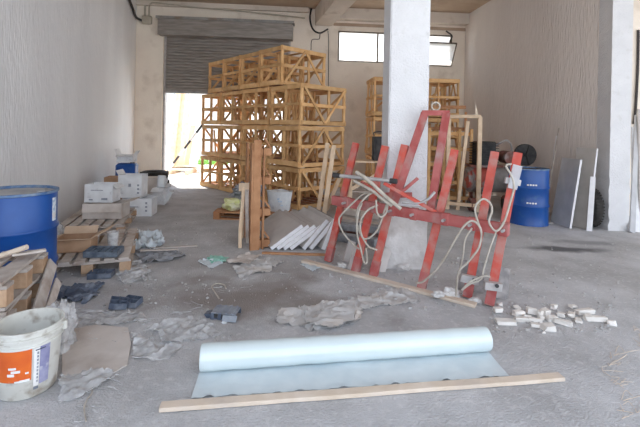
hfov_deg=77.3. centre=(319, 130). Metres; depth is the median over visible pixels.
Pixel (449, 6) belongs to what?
ceiling
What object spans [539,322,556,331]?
fragment
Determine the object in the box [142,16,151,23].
junction box
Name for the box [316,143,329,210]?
batten
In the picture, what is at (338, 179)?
batten
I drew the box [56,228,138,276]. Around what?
wooden pallet
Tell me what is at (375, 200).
hose
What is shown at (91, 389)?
strap
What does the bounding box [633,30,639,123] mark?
pipe
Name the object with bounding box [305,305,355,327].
sheet
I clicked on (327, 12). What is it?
beam
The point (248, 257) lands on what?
sheet
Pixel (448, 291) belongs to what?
lump
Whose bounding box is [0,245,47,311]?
wooden pallet
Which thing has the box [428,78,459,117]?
crate
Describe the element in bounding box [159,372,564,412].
wooden plank
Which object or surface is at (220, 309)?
plastic crate
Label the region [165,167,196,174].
pallet
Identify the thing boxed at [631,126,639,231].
batten
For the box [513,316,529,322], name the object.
fragment
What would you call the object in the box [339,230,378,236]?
timber baulk
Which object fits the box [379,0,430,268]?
concrete pillar
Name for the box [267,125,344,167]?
crate
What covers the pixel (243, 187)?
plank
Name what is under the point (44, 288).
loose slat
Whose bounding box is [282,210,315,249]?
board
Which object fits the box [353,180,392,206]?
tube
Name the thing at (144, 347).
plastic wrap
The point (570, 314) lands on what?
fragment
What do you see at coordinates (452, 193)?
crate
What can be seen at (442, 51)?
window
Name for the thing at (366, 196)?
hose
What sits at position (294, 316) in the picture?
sheet
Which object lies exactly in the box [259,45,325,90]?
crate
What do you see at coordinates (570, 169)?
leaning board
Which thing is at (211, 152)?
crate
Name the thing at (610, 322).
fragment
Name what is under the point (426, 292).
wooden plank
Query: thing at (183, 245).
loose slat
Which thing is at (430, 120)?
crate
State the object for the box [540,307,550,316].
fragment
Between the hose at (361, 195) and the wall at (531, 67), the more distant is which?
the wall at (531, 67)
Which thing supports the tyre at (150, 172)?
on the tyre
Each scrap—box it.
[198,258,222,267]
[207,255,228,262]
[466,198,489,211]
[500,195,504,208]
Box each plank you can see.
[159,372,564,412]
[168,93,181,166]
[174,93,185,165]
[179,99,190,165]
[184,125,194,164]
[238,183,248,247]
[301,259,476,307]
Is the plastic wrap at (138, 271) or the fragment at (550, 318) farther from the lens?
the plastic wrap at (138, 271)
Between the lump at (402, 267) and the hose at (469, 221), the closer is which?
the hose at (469, 221)
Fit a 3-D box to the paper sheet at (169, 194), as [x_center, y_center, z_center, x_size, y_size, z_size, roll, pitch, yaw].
[-2.874,1.220,7.347,0.305,0.235,0.222,1,0,34]
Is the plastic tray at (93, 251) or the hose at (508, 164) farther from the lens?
the plastic tray at (93, 251)
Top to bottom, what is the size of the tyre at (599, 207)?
0.610 m
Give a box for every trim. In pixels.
[136,0,308,12]
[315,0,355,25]
[334,23,465,30]
[337,8,468,25]
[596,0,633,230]
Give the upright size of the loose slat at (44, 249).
0.015 m
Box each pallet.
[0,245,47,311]
[0,277,41,318]
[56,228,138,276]
[61,208,136,229]
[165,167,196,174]
[172,165,208,172]
[213,207,291,220]
[244,137,271,250]
[426,128,472,203]
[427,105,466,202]
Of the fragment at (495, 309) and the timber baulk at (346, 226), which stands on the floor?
the fragment at (495, 309)
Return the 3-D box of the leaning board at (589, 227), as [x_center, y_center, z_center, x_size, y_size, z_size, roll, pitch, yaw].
[4.039,1.082,5.960,0.161,0.803,0.074,1,0,-39]
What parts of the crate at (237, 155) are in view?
post, rail, rail, rail, post, post, post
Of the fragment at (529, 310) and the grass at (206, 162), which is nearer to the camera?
the fragment at (529, 310)
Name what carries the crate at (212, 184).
on the floor
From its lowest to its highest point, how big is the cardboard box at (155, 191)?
0.350 m
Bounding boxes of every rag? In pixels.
[135,247,185,262]
[300,263,320,270]
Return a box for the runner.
[262,252,324,255]
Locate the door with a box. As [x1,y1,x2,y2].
[156,15,294,169]
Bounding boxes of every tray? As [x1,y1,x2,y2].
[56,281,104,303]
[83,246,123,257]
[87,268,114,279]
[108,296,128,309]
[121,295,142,308]
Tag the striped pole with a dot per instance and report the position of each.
(200, 127)
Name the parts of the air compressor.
mounting plate, tank, motor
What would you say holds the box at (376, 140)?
on the shelf
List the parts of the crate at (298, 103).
post, rail, rail, post, rail, post, rail, rail, post, post, rail, rail, rail, post, rail, rail, post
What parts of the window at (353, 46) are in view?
pane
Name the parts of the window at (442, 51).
pane, sash pane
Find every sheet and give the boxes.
[159,191,173,204]
[227,252,261,263]
[233,257,283,277]
[275,287,418,331]
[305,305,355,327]
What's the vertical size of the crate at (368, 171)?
0.865 m
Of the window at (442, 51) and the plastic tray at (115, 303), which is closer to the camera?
the plastic tray at (115, 303)
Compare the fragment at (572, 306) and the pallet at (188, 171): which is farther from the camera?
the pallet at (188, 171)
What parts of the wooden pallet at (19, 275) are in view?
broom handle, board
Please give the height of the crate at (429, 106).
1.985 m
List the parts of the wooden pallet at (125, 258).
board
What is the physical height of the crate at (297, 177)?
0.736 m
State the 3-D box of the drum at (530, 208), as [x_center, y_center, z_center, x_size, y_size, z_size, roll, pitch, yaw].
[3.339,1.029,6.420,0.609,0.882,0.609,1,0,0]
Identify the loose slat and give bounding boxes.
[12,248,45,256]
[32,259,56,308]
[45,277,61,306]
[151,245,196,248]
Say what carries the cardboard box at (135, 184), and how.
on the cardboard box at (147, 205)
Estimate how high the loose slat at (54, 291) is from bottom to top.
0.302 m
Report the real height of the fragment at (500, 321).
0.034 m
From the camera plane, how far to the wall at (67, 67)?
5.84 m
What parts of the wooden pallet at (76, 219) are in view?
board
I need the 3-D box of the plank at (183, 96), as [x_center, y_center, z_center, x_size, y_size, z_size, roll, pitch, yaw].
[-4.844,-0.151,13.850,0.170,2.910,0.420,1,0,22]
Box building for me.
[166,93,282,153]
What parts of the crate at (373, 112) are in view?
post, post, post, rail, rail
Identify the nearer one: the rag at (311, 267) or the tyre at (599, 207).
the rag at (311, 267)
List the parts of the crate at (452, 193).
rail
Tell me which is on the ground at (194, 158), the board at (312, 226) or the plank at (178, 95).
the plank at (178, 95)
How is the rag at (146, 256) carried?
on the floor
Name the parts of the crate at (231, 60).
post, rail, rail, rail, post, rail, rail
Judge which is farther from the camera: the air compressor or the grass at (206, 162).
the grass at (206, 162)
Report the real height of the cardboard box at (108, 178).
0.571 m
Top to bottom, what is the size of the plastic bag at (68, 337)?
0.330 m
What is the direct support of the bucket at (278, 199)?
on the wooden pallet at (218, 212)
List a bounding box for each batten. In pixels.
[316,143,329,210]
[322,145,335,213]
[327,178,341,210]
[629,115,637,232]
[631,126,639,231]
[637,109,639,210]
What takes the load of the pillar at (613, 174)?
attached to the wall at (531, 67)
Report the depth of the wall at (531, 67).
7.83 m
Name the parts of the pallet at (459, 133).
post, post, rail, rail, rail, rail, post, post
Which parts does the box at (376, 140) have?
panel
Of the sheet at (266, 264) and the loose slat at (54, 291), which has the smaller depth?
the loose slat at (54, 291)
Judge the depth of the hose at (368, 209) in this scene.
3.65 m
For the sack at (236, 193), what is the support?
on the sack at (231, 204)
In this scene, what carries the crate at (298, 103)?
on the crate at (299, 161)
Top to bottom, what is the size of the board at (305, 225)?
0.291 m
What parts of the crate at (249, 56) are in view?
post, rail, rail, rail, post, rail, rail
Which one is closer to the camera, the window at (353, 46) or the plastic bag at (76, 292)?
the plastic bag at (76, 292)
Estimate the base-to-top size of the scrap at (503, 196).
0.320 m
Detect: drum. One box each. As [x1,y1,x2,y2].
[0,185,59,295]
[508,166,549,226]
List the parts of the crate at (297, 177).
post, rail, rail, post, post, rail, rail, post, rail, rail, rail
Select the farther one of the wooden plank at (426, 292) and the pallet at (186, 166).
the pallet at (186, 166)
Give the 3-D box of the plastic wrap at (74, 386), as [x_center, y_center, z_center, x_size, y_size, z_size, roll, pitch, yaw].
[-1.258,1.353,2.161,0.309,0.024,0.256,1,0,-22]
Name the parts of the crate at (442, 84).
post, rail, rail, rail, post, post, post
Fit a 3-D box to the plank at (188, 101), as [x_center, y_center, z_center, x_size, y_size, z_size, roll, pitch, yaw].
[-4.609,0.103,13.650,0.170,2.412,0.420,1,0,22]
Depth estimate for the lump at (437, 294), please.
3.34 m
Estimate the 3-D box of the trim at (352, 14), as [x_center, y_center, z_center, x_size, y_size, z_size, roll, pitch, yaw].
[2.215,-3.034,10.648,3.632,0.280,0.218,1,0,-5]
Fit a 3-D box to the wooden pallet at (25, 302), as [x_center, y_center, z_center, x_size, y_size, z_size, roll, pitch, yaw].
[-2.289,1.100,2.424,0.880,0.163,0.682,1,0,-21]
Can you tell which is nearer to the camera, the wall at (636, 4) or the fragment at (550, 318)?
the fragment at (550, 318)
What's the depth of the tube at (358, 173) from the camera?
3.59 m
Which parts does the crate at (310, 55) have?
post, rail, rail, rail, post, rail, rail, post, rail, rail, post, rail, post, rail, post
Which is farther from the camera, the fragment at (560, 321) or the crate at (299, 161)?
the crate at (299, 161)
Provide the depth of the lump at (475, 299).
3.30 m
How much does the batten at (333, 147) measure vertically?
1.179 m
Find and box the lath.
[549,128,559,186]
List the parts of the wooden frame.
post, rail, rail, post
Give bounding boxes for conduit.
[148,2,304,18]
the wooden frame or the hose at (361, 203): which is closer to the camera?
the hose at (361, 203)
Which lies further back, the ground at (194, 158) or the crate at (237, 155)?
the ground at (194, 158)
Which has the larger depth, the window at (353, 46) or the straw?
the window at (353, 46)
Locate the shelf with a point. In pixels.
(355, 188)
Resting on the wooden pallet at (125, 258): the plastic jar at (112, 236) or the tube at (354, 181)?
the plastic jar at (112, 236)
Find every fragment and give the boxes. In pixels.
[492,307,502,312]
[494,318,516,325]
[512,310,525,315]
[513,305,521,309]
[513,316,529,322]
[526,306,537,315]
[528,316,542,322]
[531,322,539,327]
[538,310,543,315]
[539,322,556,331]
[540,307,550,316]
[545,315,557,321]
[550,304,557,309]
[554,318,572,327]
[556,311,565,317]
[567,304,577,308]
[567,311,574,317]
[574,307,594,314]
[574,317,582,323]
[582,314,607,322]
[606,320,616,326]
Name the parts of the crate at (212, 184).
post, rail, rail, rail, post, post, post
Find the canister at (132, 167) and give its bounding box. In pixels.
[115,162,138,175]
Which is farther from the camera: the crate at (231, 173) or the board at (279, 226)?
the crate at (231, 173)
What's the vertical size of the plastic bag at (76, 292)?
0.050 m
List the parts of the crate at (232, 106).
post, rail, rail, rail, post, post, rail, rail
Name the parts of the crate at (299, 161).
post, rail, rail, rail, post, post, post, post, rail, rail, rail, rail, post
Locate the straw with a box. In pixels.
[602,326,639,418]
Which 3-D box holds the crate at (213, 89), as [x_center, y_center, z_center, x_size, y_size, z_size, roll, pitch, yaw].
[-2.011,-1.256,9.672,1.144,0.736,0.780,1,0,-42]
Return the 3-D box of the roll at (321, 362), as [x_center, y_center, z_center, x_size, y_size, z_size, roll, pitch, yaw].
[0.209,1.325,2.350,1.810,0.152,0.354,1,0,-9]
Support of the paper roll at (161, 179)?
on the cardboard box at (155, 191)
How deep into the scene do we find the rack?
3.68 m
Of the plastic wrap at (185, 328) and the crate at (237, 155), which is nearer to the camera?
the plastic wrap at (185, 328)
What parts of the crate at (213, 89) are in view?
post, rail, rail, rail, post, rail, rail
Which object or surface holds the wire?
hanging from the wall at (149, 66)
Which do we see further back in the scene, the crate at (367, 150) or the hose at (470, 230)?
the crate at (367, 150)
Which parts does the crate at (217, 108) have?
post, rail, rail, rail, post, post, post, rail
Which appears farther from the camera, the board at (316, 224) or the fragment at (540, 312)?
the board at (316, 224)
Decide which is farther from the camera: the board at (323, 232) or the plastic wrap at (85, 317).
the board at (323, 232)
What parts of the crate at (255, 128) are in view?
post, rail, rail, rail, post, post, post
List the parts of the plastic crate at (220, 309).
panel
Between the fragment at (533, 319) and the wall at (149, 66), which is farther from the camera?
the wall at (149, 66)
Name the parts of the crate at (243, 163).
post, rail, post, post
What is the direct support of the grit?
on the floor
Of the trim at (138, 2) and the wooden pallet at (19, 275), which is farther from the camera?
the trim at (138, 2)
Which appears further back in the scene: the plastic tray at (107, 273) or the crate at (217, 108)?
the crate at (217, 108)
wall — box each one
[0,0,136,222]
[134,6,464,184]
[462,0,599,211]
[629,0,639,214]
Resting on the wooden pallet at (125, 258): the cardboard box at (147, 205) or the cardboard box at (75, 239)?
the cardboard box at (75, 239)
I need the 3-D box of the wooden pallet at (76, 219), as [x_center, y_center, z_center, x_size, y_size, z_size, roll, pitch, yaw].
[-3.103,1.265,5.650,0.800,0.138,1.224,1,0,-17]
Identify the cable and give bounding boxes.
[128,0,141,21]
[309,8,327,33]
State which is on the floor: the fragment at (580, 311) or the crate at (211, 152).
the fragment at (580, 311)
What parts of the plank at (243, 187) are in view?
curved leg, leg, leg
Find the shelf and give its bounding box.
[346,159,380,197]
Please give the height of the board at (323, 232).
0.358 m
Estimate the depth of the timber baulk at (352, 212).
6.15 m
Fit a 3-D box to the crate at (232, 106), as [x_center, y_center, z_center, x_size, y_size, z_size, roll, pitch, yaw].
[-1.513,-0.499,9.136,1.143,0.738,0.996,1,0,-42]
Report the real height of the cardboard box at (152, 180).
0.420 m
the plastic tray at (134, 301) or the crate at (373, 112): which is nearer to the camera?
the plastic tray at (134, 301)
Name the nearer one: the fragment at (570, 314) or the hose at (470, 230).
the fragment at (570, 314)
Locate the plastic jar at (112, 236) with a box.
[107,230,118,245]
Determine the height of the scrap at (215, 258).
0.033 m
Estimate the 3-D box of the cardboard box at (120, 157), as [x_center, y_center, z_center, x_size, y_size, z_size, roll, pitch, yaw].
[-3.739,0.473,7.743,0.403,0.254,0.316,1,0,-6]
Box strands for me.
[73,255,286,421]
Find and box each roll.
[157,175,165,187]
[191,326,508,397]
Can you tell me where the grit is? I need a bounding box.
[5,189,639,426]
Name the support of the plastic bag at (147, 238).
on the floor
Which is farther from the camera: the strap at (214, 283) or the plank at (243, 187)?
the plank at (243, 187)
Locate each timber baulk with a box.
[332,216,378,224]
[336,207,378,219]
[337,232,377,246]
[339,221,378,233]
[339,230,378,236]
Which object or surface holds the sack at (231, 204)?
on the wooden pallet at (218, 212)
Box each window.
[338,31,383,62]
[429,35,456,66]
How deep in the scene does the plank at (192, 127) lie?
13.93 m
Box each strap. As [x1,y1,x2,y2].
[83,389,92,421]
[211,283,226,298]
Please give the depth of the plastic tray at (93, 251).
3.85 m
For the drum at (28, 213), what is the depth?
3.05 m
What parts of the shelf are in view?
leg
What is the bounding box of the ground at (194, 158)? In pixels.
[165,154,280,179]
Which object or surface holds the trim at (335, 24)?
attached to the wall at (149, 66)
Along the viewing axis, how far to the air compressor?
7.39 m
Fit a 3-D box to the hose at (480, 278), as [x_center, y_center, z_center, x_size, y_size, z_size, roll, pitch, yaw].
[1.242,1.016,3.099,0.273,0.461,0.075,1,0,0]
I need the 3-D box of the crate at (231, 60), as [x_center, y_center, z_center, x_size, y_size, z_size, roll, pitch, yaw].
[-1.521,-1.245,9.127,1.144,0.736,0.780,1,0,-41]
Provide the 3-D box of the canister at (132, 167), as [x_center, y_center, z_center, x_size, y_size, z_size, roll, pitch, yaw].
[-3.741,0.962,7.750,0.360,0.720,0.280,1,0,-8]
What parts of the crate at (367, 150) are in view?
post, post, rail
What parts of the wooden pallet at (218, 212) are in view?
board, board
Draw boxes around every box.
[57,223,115,252]
[81,196,140,218]
[84,182,123,202]
[104,176,121,198]
[115,148,139,161]
[116,169,147,197]
[120,193,164,215]
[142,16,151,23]
[147,176,157,193]
[150,185,173,204]
[372,131,381,160]
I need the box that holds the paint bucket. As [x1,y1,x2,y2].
[0,307,67,401]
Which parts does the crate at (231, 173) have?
post, rail, rail, rail, post, post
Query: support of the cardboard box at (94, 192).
on the cardboard box at (119, 209)
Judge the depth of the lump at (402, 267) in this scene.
4.05 m
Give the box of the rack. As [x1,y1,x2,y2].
[324,101,522,306]
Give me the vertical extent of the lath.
1.542 m
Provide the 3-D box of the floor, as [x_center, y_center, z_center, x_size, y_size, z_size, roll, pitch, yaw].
[2.468,1.552,4.900,19.000,0.200,13.000,1,0,0]
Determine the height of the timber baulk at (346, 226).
0.090 m
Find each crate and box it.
[200,155,249,189]
[201,92,259,124]
[201,125,258,156]
[204,304,240,322]
[208,59,263,95]
[219,125,281,159]
[219,158,281,192]
[221,90,283,125]
[223,55,281,93]
[240,50,300,92]
[241,161,310,201]
[242,87,312,125]
[242,125,310,162]
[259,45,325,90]
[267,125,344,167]
[268,164,344,209]
[270,83,346,125]
[364,117,381,154]
[365,77,382,116]
[365,154,380,187]
[427,118,458,155]
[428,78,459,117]
[430,156,457,195]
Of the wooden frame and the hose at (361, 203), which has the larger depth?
the wooden frame
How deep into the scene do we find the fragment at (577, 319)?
3.00 m
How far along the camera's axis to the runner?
4.48 m
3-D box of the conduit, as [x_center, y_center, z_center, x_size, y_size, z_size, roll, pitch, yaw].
[-2.365,-3.045,10.267,3.966,0.361,0.036,1,0,-5]
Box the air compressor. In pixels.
[463,139,536,197]
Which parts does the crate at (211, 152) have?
post, rail, rail, rail, post, post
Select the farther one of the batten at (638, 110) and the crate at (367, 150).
the crate at (367, 150)
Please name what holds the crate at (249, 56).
on the crate at (258, 91)
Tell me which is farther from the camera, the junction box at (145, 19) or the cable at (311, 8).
the cable at (311, 8)
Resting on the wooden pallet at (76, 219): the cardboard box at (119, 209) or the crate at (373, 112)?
the cardboard box at (119, 209)
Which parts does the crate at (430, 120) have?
post, rail, rail, post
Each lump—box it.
[336,262,347,268]
[396,263,409,270]
[431,290,444,297]
[442,286,459,297]
[467,297,481,303]
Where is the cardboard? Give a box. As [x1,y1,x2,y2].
[62,325,130,374]
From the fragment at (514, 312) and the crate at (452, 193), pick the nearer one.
the fragment at (514, 312)
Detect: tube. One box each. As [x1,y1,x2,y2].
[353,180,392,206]
[355,171,401,209]
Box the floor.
[0,178,639,426]
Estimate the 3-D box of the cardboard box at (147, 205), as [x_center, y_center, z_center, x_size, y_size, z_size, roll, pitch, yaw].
[-2.861,1.171,6.421,0.656,0.339,0.304,1,0,-6]
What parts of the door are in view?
guide rail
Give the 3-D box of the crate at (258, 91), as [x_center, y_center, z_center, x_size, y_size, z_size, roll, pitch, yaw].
[-0.888,-0.487,8.413,1.146,0.736,0.997,1,0,-42]
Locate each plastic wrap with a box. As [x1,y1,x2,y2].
[57,367,118,402]
[75,307,148,324]
[116,259,150,282]
[131,331,183,360]
[149,315,221,342]
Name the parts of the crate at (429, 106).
rail, rail, rail, post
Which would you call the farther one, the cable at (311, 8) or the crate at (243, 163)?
the cable at (311, 8)
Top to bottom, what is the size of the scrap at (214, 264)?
0.026 m
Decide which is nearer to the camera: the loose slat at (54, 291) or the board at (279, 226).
the loose slat at (54, 291)
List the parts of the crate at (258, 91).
post, rail, rail, rail, post, post, rail, rail, post, post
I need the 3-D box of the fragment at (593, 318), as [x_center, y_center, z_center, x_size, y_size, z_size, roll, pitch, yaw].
[2.091,1.423,3.040,0.166,0.041,0.052,1,0,6]
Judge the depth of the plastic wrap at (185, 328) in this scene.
2.76 m
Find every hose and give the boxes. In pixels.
[338,192,370,249]
[356,192,386,239]
[356,203,367,263]
[359,204,377,250]
[375,200,388,217]
[415,220,481,295]
[459,228,472,274]
[461,232,496,290]
[474,163,514,231]
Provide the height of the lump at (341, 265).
0.055 m
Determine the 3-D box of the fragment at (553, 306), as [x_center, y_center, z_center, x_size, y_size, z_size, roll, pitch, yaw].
[1.894,1.419,3.239,0.055,0.042,0.044,1,0,-34]
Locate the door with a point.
(190, 43)
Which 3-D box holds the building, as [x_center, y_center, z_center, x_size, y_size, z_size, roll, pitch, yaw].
[-3.966,-1.683,22.050,22.000,6.040,0.700,1,0,0]
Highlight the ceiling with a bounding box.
[155,0,490,12]
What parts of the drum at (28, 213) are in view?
lid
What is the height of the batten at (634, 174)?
1.822 m
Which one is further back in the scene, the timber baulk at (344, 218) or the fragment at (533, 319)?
the timber baulk at (344, 218)
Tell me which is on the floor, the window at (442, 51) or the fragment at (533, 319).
the fragment at (533, 319)
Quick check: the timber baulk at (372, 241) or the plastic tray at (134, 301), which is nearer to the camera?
the plastic tray at (134, 301)
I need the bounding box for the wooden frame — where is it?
[445,115,481,211]
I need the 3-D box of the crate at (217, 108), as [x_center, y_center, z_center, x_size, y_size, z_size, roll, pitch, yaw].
[-2.177,-0.514,9.841,1.146,0.736,0.997,1,0,-42]
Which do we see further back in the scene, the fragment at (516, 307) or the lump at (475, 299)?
the lump at (475, 299)
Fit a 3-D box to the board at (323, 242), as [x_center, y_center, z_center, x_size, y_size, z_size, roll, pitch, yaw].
[-0.049,1.210,5.097,0.186,0.372,0.879,1,0,-22]
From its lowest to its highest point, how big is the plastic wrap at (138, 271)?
0.042 m
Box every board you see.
[260,209,302,249]
[276,210,308,249]
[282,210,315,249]
[289,209,319,249]
[299,207,328,249]
[307,206,333,249]
[308,208,331,249]
[550,158,581,228]
[572,147,597,228]
[586,176,595,230]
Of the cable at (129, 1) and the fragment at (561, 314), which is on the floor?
the fragment at (561, 314)
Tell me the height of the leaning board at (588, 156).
1.224 m
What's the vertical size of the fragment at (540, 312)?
0.058 m
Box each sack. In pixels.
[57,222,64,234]
[222,198,240,210]
[229,181,265,197]
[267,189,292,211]
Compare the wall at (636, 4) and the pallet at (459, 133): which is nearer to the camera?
the wall at (636, 4)
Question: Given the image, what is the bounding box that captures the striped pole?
[167,124,203,171]
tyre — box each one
[140,170,168,177]
[593,188,604,226]
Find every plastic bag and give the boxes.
[46,298,78,355]
[134,228,164,248]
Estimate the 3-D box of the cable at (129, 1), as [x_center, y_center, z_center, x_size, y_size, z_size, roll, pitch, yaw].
[-4.435,-3.021,9.386,0.156,0.498,1.627,1,0,-9]
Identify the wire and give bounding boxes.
[328,34,328,85]
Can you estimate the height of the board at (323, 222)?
0.358 m
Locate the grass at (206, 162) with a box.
[197,156,228,164]
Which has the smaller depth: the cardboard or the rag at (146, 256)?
the cardboard
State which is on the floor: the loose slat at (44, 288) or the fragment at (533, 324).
the fragment at (533, 324)
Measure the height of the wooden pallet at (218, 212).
0.118 m
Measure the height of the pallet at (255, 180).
1.315 m

